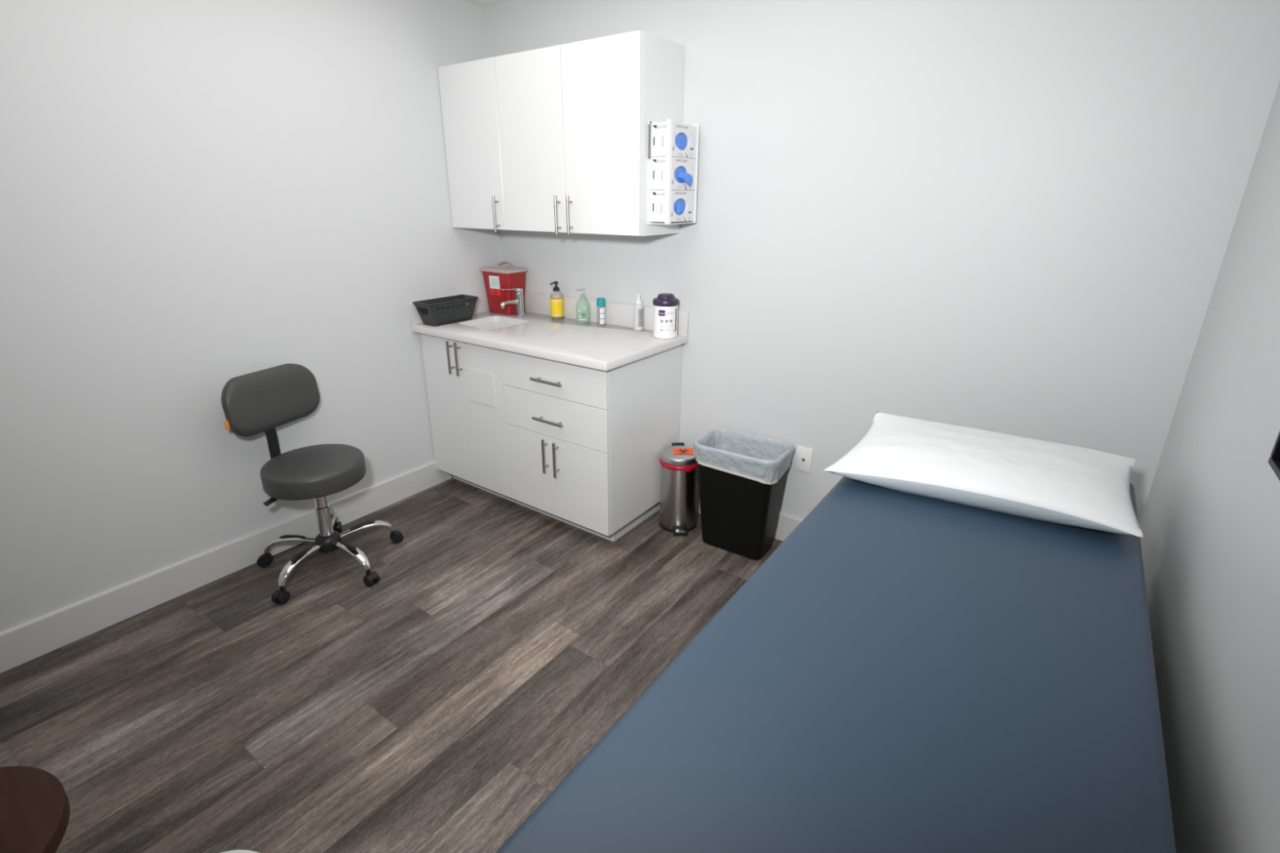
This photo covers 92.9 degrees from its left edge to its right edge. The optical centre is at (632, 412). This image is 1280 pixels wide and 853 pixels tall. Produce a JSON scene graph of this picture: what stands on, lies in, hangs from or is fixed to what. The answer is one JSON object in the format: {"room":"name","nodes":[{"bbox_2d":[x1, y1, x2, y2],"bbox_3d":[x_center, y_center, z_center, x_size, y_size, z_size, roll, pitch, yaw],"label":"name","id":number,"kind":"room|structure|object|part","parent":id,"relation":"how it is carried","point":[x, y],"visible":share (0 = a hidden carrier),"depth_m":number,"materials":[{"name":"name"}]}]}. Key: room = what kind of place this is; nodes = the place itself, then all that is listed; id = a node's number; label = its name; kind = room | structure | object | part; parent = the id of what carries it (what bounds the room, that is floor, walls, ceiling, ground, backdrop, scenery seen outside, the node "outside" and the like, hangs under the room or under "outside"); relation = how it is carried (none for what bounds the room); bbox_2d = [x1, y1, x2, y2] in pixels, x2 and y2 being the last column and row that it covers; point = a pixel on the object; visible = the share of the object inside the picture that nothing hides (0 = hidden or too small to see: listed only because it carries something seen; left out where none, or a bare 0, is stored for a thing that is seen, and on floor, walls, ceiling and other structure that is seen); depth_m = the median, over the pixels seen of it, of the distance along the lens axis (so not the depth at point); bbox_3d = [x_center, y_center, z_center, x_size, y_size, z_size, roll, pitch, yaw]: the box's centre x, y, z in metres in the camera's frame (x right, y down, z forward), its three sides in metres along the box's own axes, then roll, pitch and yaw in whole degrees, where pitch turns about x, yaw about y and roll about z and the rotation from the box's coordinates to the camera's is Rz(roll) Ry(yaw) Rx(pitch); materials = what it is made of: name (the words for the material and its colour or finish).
{"room":"examination room","nodes":[
{"label":"examination room","id":0,"kind":"room"},
{"bbox_2d":[0,0,500,631],"bbox_3d":[-1.823,-0.458,2.239,0.100,2.462,3.650,14,24,34],"label":"wall","id":1,"kind":"structure","parent":0,"point":[197,196],"depth_m":2.34,"materials":[{"name":"white paint"}]},
{"bbox_2d":[0,460,451,673],"bbox_3d":[-1.926,0.714,2.402,0.014,0.141,2.948,14,24,34],"label":"baseboard","id":2,"kind":"structure","parent":1,"relation":"attached to","point":[24,642],"depth_m":2.49,"materials":[{"name":"white paint"}]},
{"bbox_2d":[0,476,782,852],"bbox_3d":[-0.539,1.054,1.784,3.078,0.080,3.450,14,24,34],"label":"floor","id":3,"kind":"structure","parent":0,"point":[434,705],"depth_m":2.05,"materials":[{"name":"grey wood"}]},
{"bbox_2d":[0,765,70,852],"bbox_3d":[-1.201,0.993,1.081,0.406,0.500,0.406,14,24,34],"label":"side table","id":4,"kind":"object","parent":3,"relation":"on","point":[35,807],"visible":1,"depth_m":1.10,"materials":[{"name":"brown wood"}]},
{"bbox_2d":[220,849,259,852],"bbox_3d":[-0.800,1.063,1.173,0.256,0.307,0.256,14,24,34],"label":"bin","id":5,"kind":"object","parent":3,"relation":"on","point":[233,851],"visible":1,"depth_m":1.24,"materials":[{"name":"white plastic"}]},
{"bbox_2d":[221,363,403,604],"bbox_3d":[-1.325,0.269,2.572,0.588,0.870,0.608,14,24,34],"label":"stool","id":6,"kind":"object","parent":3,"relation":"on","point":[253,403],"visible":1,"depth_m":2.53,"materials":[{"name":"black leather"}]},
{"bbox_3d":[-1.438,0.344,2.514,0.032,0.032,0.164,14,24,34],"label":"height lever","id":7,"kind":"part","parent":6,"relation":"part of","materials":[{"name":"black plastic"}]},
{"bbox_3d":[-1.510,-0.056,2.546,0.069,0.245,0.408,2,19,25],"label":"backrest","id":8,"kind":"part","parent":6,"relation":"part of","materials":[{"name":"grey leather"}]},
{"bbox_3d":[-1.506,0.581,2.682,0.247,0.075,0.045,-1,20,-3],"label":"leg","id":9,"kind":"part","parent":6,"relation":"part of","materials":[{"name":"silver metal"}]},
{"bbox_3d":[-1.386,0.630,2.543,0.045,0.075,0.247,5,20,14],"label":"leg","id":10,"kind":"part","parent":6,"relation":"part of","materials":[{"name":"silver metal"}]},
{"bbox_3d":[-1.344,0.242,2.571,0.392,0.098,0.392,14,24,34],"label":"seat","id":11,"kind":"part","parent":6,"relation":"part of","materials":[{"name":"black leather"}]},
{"bbox_3d":[-1.402,0.528,2.833,0.045,0.075,0.247,-7,21,-20],"label":"leg","id":12,"kind":"part","parent":6,"relation":"part of","materials":[{"name":"silver metal"}]},
{"bbox_3d":[-1.209,0.608,2.608,0.247,0.075,0.045,12,23,31],"label":"leg","id":13,"kind":"part","parent":6,"relation":"part of","materials":[{"name":"silver metal"}]},
{"bbox_3d":[-1.219,0.544,2.786,0.247,0.075,0.045,-15,25,-36],"label":"leg","id":14,"kind":"part","parent":6,"relation":"part of","materials":[{"name":"silver metal"}]},
{"bbox_2d":[420,321,525,506],"bbox_3d":[-0.708,-0.025,3.379,0.610,0.888,0.629,14,24,34],"label":"base cabinet","id":15,"kind":"object","parent":3,"relation":"on","point":[464,380],"visible":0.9,"depth_m":3.14,"materials":[{"name":"white laminate"}]},
{"bbox_3d":[-0.995,-0.026,3.248,0.286,0.785,0.019,14,24,34],"label":"door","id":16,"kind":"part","parent":15,"relation":"part of","materials":[{"name":"white laminate"}]},
{"bbox_3d":[-0.918,-0.276,3.064,0.012,0.168,0.036,14,24,34],"label":"handle","id":17,"kind":"part","parent":15,"relation":"part of","materials":[{"name":"silver metal"}]},
{"bbox_3d":[-0.869,-0.264,3.030,0.012,0.168,0.036,14,24,34],"label":"handle","id":18,"kind":"part","parent":15,"relation":"part of","materials":[{"name":"silver metal"}]},
{"bbox_3d":[-0.749,0.034,3.079,0.318,0.785,0.019,14,24,34],"label":"door","id":19,"kind":"part","parent":15,"relation":"part of","materials":[{"name":"white laminate"}]},
{"bbox_2d":[500,344,681,542],"bbox_3d":[-0.203,0.098,3.034,0.634,0.888,0.629,14,24,34],"label":"base cabinet","id":20,"kind":"object","parent":3,"relation":"on","point":[585,445],"visible":0.94,"depth_m":2.80,"materials":[{"name":"white laminate"}]},
{"bbox_3d":[-0.494,0.276,2.968,0.304,0.404,0.019,14,24,34],"label":"door","id":21,"kind":"part","parent":20,"relation":"part of","materials":[{"name":"white laminate"}]},
{"bbox_3d":[-0.409,0.203,2.841,0.012,0.166,0.036,14,24,34],"label":"handle","id":22,"kind":"part","parent":20,"relation":"part of","materials":[{"name":"silver metal"}]},
{"bbox_3d":[-0.380,-0.137,2.699,0.181,0.012,0.036,14,24,34],"label":"handle","id":23,"kind":"part","parent":20,"relation":"part of","materials":[{"name":"silver metal"}]},
{"bbox_3d":[-0.381,0.041,2.762,0.179,0.012,0.036,14,24,34],"label":"handle","id":24,"kind":"part","parent":20,"relation":"part of","materials":[{"name":"silver metal"}]},
{"bbox_2d":[408,291,688,370],"bbox_3d":[-0.439,-0.446,3.018,1.280,0.147,0.638,14,24,34],"label":"countertop","id":25,"kind":"structure","parent":20,"relation":"on","point":[615,344],"depth_m":2.94,"materials":[{"name":"white stone"}]},
{"bbox_2d":[412,294,478,326],"bbox_3d":[-0.973,-0.532,3.195,0.138,0.120,0.320,14,24,34],"label":"basket","id":26,"kind":"object","parent":25,"relation":"on","point":[441,311],"visible":1,"depth_m":3.15,"materials":[{"name":"grey plastic"}]},
{"bbox_2d":[480,260,528,315],"bbox_3d":[-0.724,-0.709,3.447,0.238,0.287,0.155,14,24,34],"label":"sharps container","id":27,"kind":"object","parent":25,"relation":"on","point":[497,277],"visible":0.98,"depth_m":3.39,"materials":[{"name":"red plastic"}]},
{"bbox_3d":[-0.724,-0.803,3.414,0.238,0.026,0.155,14,24,34],"label":"lid","id":28,"kind":"part","parent":27,"relation":"part of","materials":[{"name":"grey plastic"}]},
{"bbox_2d":[500,287,525,316],"bbox_3d":[-0.659,-0.599,3.327,0.055,0.159,0.166,14,24,34],"label":"faucet","id":29,"kind":"object","parent":25,"relation":"on","point":[518,301],"visible":1,"depth_m":3.34,"materials":[{"name":"silver metal"}]},
{"bbox_3d":[-0.669,-0.594,3.314,0.030,0.032,0.131,14,24,34],"label":"spout","id":30,"kind":"part","parent":29,"relation":"part of","materials":[{"name":"silver metal"}]},
{"bbox_3d":[-0.655,-0.657,3.312,0.043,0.039,0.140,14,24,34],"label":"lever","id":31,"kind":"part","parent":29,"relation":"part of","materials":[{"name":"silver metal"}]},
{"bbox_2d":[550,280,564,319],"bbox_3d":[-0.412,-0.607,3.294,0.070,0.198,0.073,-1,20,-4],"label":"soap bottle","id":32,"kind":"object","parent":25,"relation":"on","point":[556,296],"visible":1,"depth_m":3.27,"materials":[{"name":"yellow plastic"}]},
{"bbox_2d":[575,287,590,322],"bbox_3d":[-0.263,-0.565,3.205,0.076,0.178,0.051,2,20,6],"label":"sanitizer bottle","id":33,"kind":"object","parent":25,"relation":"on","point":[583,308],"visible":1,"depth_m":3.19,"materials":[{"name":"green plastic"}]},
{"bbox_2d":[596,297,605,325],"bbox_3d":[-0.163,-0.515,3.125,0.045,0.138,0.045,2,20,6],"label":"bottle","id":34,"kind":"object","parent":25,"relation":"on","point":[601,318],"visible":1,"depth_m":3.11,"materials":[{"name":"white plastic"}]},
{"bbox_2d":[633,293,644,330],"bbox_3d":[0.030,-0.494,3.006,0.051,0.178,0.052,2,20,6],"label":"squeeze bottle","id":35,"kind":"object","parent":25,"relation":"on","point":[638,308],"visible":1,"depth_m":2.99,"materials":[{"name":"white plastic"}]},
{"bbox_2d":[653,293,679,338],"bbox_3d":[0.154,-0.453,2.859,0.122,0.200,0.122,-2,20,-6],"label":"tub","id":36,"kind":"object","parent":25,"relation":"on","point":[665,306],"visible":1,"depth_m":2.82,"materials":[{"name":"white plastic"}]},
{"bbox_3d":[0.154,-0.524,2.834,0.122,0.046,0.122,-2,20,-6],"label":"lid","id":37,"kind":"part","parent":36,"relation":"part of","materials":[{"name":"purple plastic"}]},
{"bbox_3d":[-0.360,-0.157,2.713,0.631,0.178,0.019,14,24,34],"label":"drawer","id":38,"kind":"part","parent":20,"relation":"part of","materials":[{"name":"white laminate"}]},
{"bbox_3d":[-0.354,0.219,2.804,0.012,0.170,0.036,14,24,34],"label":"handle","id":39,"kind":"part","parent":20,"relation":"part of","materials":[{"name":"silver metal"}]},
{"bbox_3d":[-0.361,0.022,2.776,0.631,0.197,0.019,14,24,34],"label":"drawer","id":40,"kind":"part","parent":20,"relation":"part of","materials":[{"name":"white laminate"}]},
{"bbox_3d":[-0.237,0.339,2.793,0.324,0.404,0.019,14,24,34],"label":"door","id":41,"kind":"part","parent":20,"relation":"part of","materials":[{"name":"white laminate"}]},
{"bbox_2d":[659,442,697,535],"bbox_3d":[0.223,0.375,2.986,0.197,0.399,0.212,14,24,34],"label":"bin","id":42,"kind":"object","parent":3,"relation":"on","point":[678,496],"visible":0.84,"depth_m":2.92,"materials":[{"name":"silver metal"}]},
{"bbox_3d":[0.228,0.205,2.932,0.188,0.034,0.188,14,24,34],"label":"lid","id":43,"kind":"part","parent":42,"relation":"part of","materials":[{"name":"silver metal"}]},
{"bbox_3d":[0.231,0.573,2.947,0.058,0.008,0.023,-1,20,-2],"label":"pedal plate","id":44,"kind":"part","parent":42,"relation":"part of","materials":[{"name":"silver metal"}]},
{"bbox_2d":[693,427,794,559],"bbox_3d":[0.493,0.379,2.798,0.407,0.518,0.272,13,23,32],"label":"waste bin","id":45,"kind":"object","parent":3,"relation":"on","point":[742,475],"visible":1,"depth_m":2.72,"materials":[{"name":"black plastic"}]},
{"bbox_2d":[495,476,1176,852],"bbox_3d":[0.571,0.761,1.295,0.680,0.799,1.925,14,24,34],"label":"exam table","id":46,"kind":"object","parent":3,"relation":"on","point":[903,673],"visible":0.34,"depth_m":0.94,"materials":[{"name":"blue leather"}]},
{"bbox_2d":[823,412,1143,538],"bbox_3d":[0.977,0.138,1.700,0.698,0.103,0.577,14,24,34],"label":"pillow","id":47,"kind":"object","parent":46,"relation":"on","point":[1055,482],"visible":1,"depth_m":1.58,"materials":[{"name":"white fabric"}]},
{"bbox_2d":[460,0,511,7],"bbox_3d":[-0.534,-1.352,0.932,3.278,0.100,3.650,14,24,34],"label":"ceiling","id":48,"kind":"structure","parent":0,"point":[482,3],"depth_m":3.03,"materials":[{"name":"white paint"}]},
{"bbox_2d":[483,0,1279,524],"bbox_3d":[0.506,-0.622,2.715,3.078,2.462,0.100,14,24,34],"label":"wall","id":49,"kind":"structure","parent":0,"point":[1011,217],"depth_m":2.17,"materials":[{"name":"white paint"}]},
{"bbox_2d":[437,57,506,231],"bbox_3d":[-0.709,-1.327,3.099,0.405,0.762,0.356,14,24,34],"label":"upper cabinet","id":50,"kind":"object","parent":49,"relation":"attached to","point":[468,90],"visible":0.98,"depth_m":2.98,"materials":[{"name":"white laminate"}]},
{"bbox_3d":[-0.670,-0.972,2.985,0.012,0.170,0.036,14,24,34],"label":"handle","id":51,"kind":"part","parent":50,"relation":"part of","materials":[{"name":"silver metal"}]},
{"bbox_2d":[494,30,684,235],"bbox_3d":[-0.216,-1.208,2.763,0.809,0.760,0.356,14,24,34],"label":"upper cabinet","id":52,"kind":"object","parent":49,"relation":"attached to","point":[574,117],"visible":1,"depth_m":2.59,"materials":[{"name":"white laminate"}]},
{"bbox_3d":[-0.460,-1.215,2.773,0.398,0.751,0.019,14,24,34],"label":"door","id":53,"kind":"part","parent":52,"relation":"part of","materials":[{"name":"white laminate"}]},
{"bbox_3d":[-0.341,-0.893,2.759,0.012,0.168,0.036,14,24,34],"label":"handle","id":54,"kind":"part","parent":52,"relation":"part of","materials":[{"name":"silver metal"}]},
{"bbox_3d":[-0.282,-0.881,2.719,0.012,0.165,0.036,14,24,34],"label":"handle","id":55,"kind":"part","parent":52,"relation":"part of","materials":[{"name":"silver metal"}]},
{"bbox_3d":[-0.132,-1.135,2.550,0.406,0.751,0.019,14,24,34],"label":"door","id":56,"kind":"part","parent":52,"relation":"part of","materials":[{"name":"white laminate"}]},
{"bbox_2d":[647,119,699,224],"bbox_3d":[0.171,-1.005,2.572,0.107,0.396,0.227,14,24,34],"label":"holder","id":57,"kind":"object","parent":52,"relation":"attached to","point":[668,122],"visible":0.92,"depth_m":2.49,"materials":[{"name":"white plastic"}]},
{"bbox_3d":[0.129,-1.016,2.602,0.003,0.395,0.221,14,24,34],"label":"plate","id":58,"kind":"part","parent":57,"relation":"part of","materials":[{"name":"white plastic"}]},
{"bbox_3d":[0.146,-0.970,2.469,0.018,0.393,0.018,14,24,34],"label":"rail","id":59,"kind":"part","parent":57,"relation":"part of","materials":[{"name":"white plastic"}]},
{"bbox_2d":[648,190,694,222],"bbox_3d":[0.175,-0.885,2.612,0.109,0.126,0.211,14,24,34],"label":"glove box","id":60,"kind":"object","parent":57,"relation":"in","point":[682,202],"visible":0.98,"depth_m":2.56,"materials":[{"name":"white cardboard"}]},
{"bbox_2d":[648,156,696,190],"bbox_3d":[0.180,-1.003,2.567,0.122,0.126,0.211,14,24,34],"label":"glove box","id":61,"kind":"object","parent":60,"relation":"on","point":[683,170],"visible":0.99,"depth_m":2.52,"materials":[{"name":"white cardboard"}]},
{"bbox_2d":[650,122,697,159],"bbox_3d":[0.171,-1.125,2.531,0.098,0.126,0.211,14,24,34],"label":"glove box","id":62,"kind":"object","parent":61,"relation":"on","point":[684,135],"visible":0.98,"depth_m":2.48,"materials":[{"name":"white cardboard"}]},
{"bbox_2d":[648,222,695,224],"bbox_3d":[0.172,-0.820,2.638,0.104,0.003,0.221,14,24,34],"label":"glove box holder","id":63,"kind":"object","parent":57,"relation":"attached to","point":[655,223],"depth_m":2.58,"materials":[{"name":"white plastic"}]},
{"bbox_3d":[0.235,-1.035,2.653,0.103,0.393,0.012,14,24,34],"label":"rail","id":64,"kind":"part","parent":57,"relation":"part of","materials":[{"name":"white plastic"}]},
{"bbox_2d":[524,291,688,335],"bbox_3d":[-0.250,-0.545,3.249,1.269,0.114,0.012,14,24,34],"label":"bottles","id":65,"kind":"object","parent":49,"relation":"attached to","point":[615,313],"depth_m":3.16,"materials":[{"name":"multicoloured plastic"}]},
{"bbox_2d":[697,487,803,541],"bbox_3d":[0.971,0.609,2.715,1.807,0.141,0.014,14,24,34],"label":"baseboard","id":66,"kind":"structure","parent":49,"relation":"attached to","point":[786,524],"depth_m":2.88,"materials":[{"name":"white paint"}]},
{"bbox_2d":[795,445,813,472],"bbox_3d":[0.767,0.213,2.733,0.072,0.116,0.012,14,24,34],"label":"wall plate","id":67,"kind":"object","parent":49,"relation":"attached to","point":[804,455],"visible":1,"depth_m":2.73,"materials":[{"name":"white plastic"}]},
{"bbox_2d":[1138,81,1279,852],"bbox_3d":[0.749,0.169,0.481,0.100,2.462,3.650,14,24,34],"label":"wall","id":68,"kind":"structure","parent":0,"point":[1209,524],"depth_m":1.20,"materials":[{"name":"white paint"}]},
{"bbox_2d":[1267,431,1279,480],"bbox_3d":[0.765,-0.053,0.543,0.030,0.524,0.830,14,24,34],"label":"picture frame","id":69,"kind":"object","parent":68,"relation":"attached to","point":[1273,461],"visible":1,"depth_m":0.94,"materials":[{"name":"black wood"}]}
]}

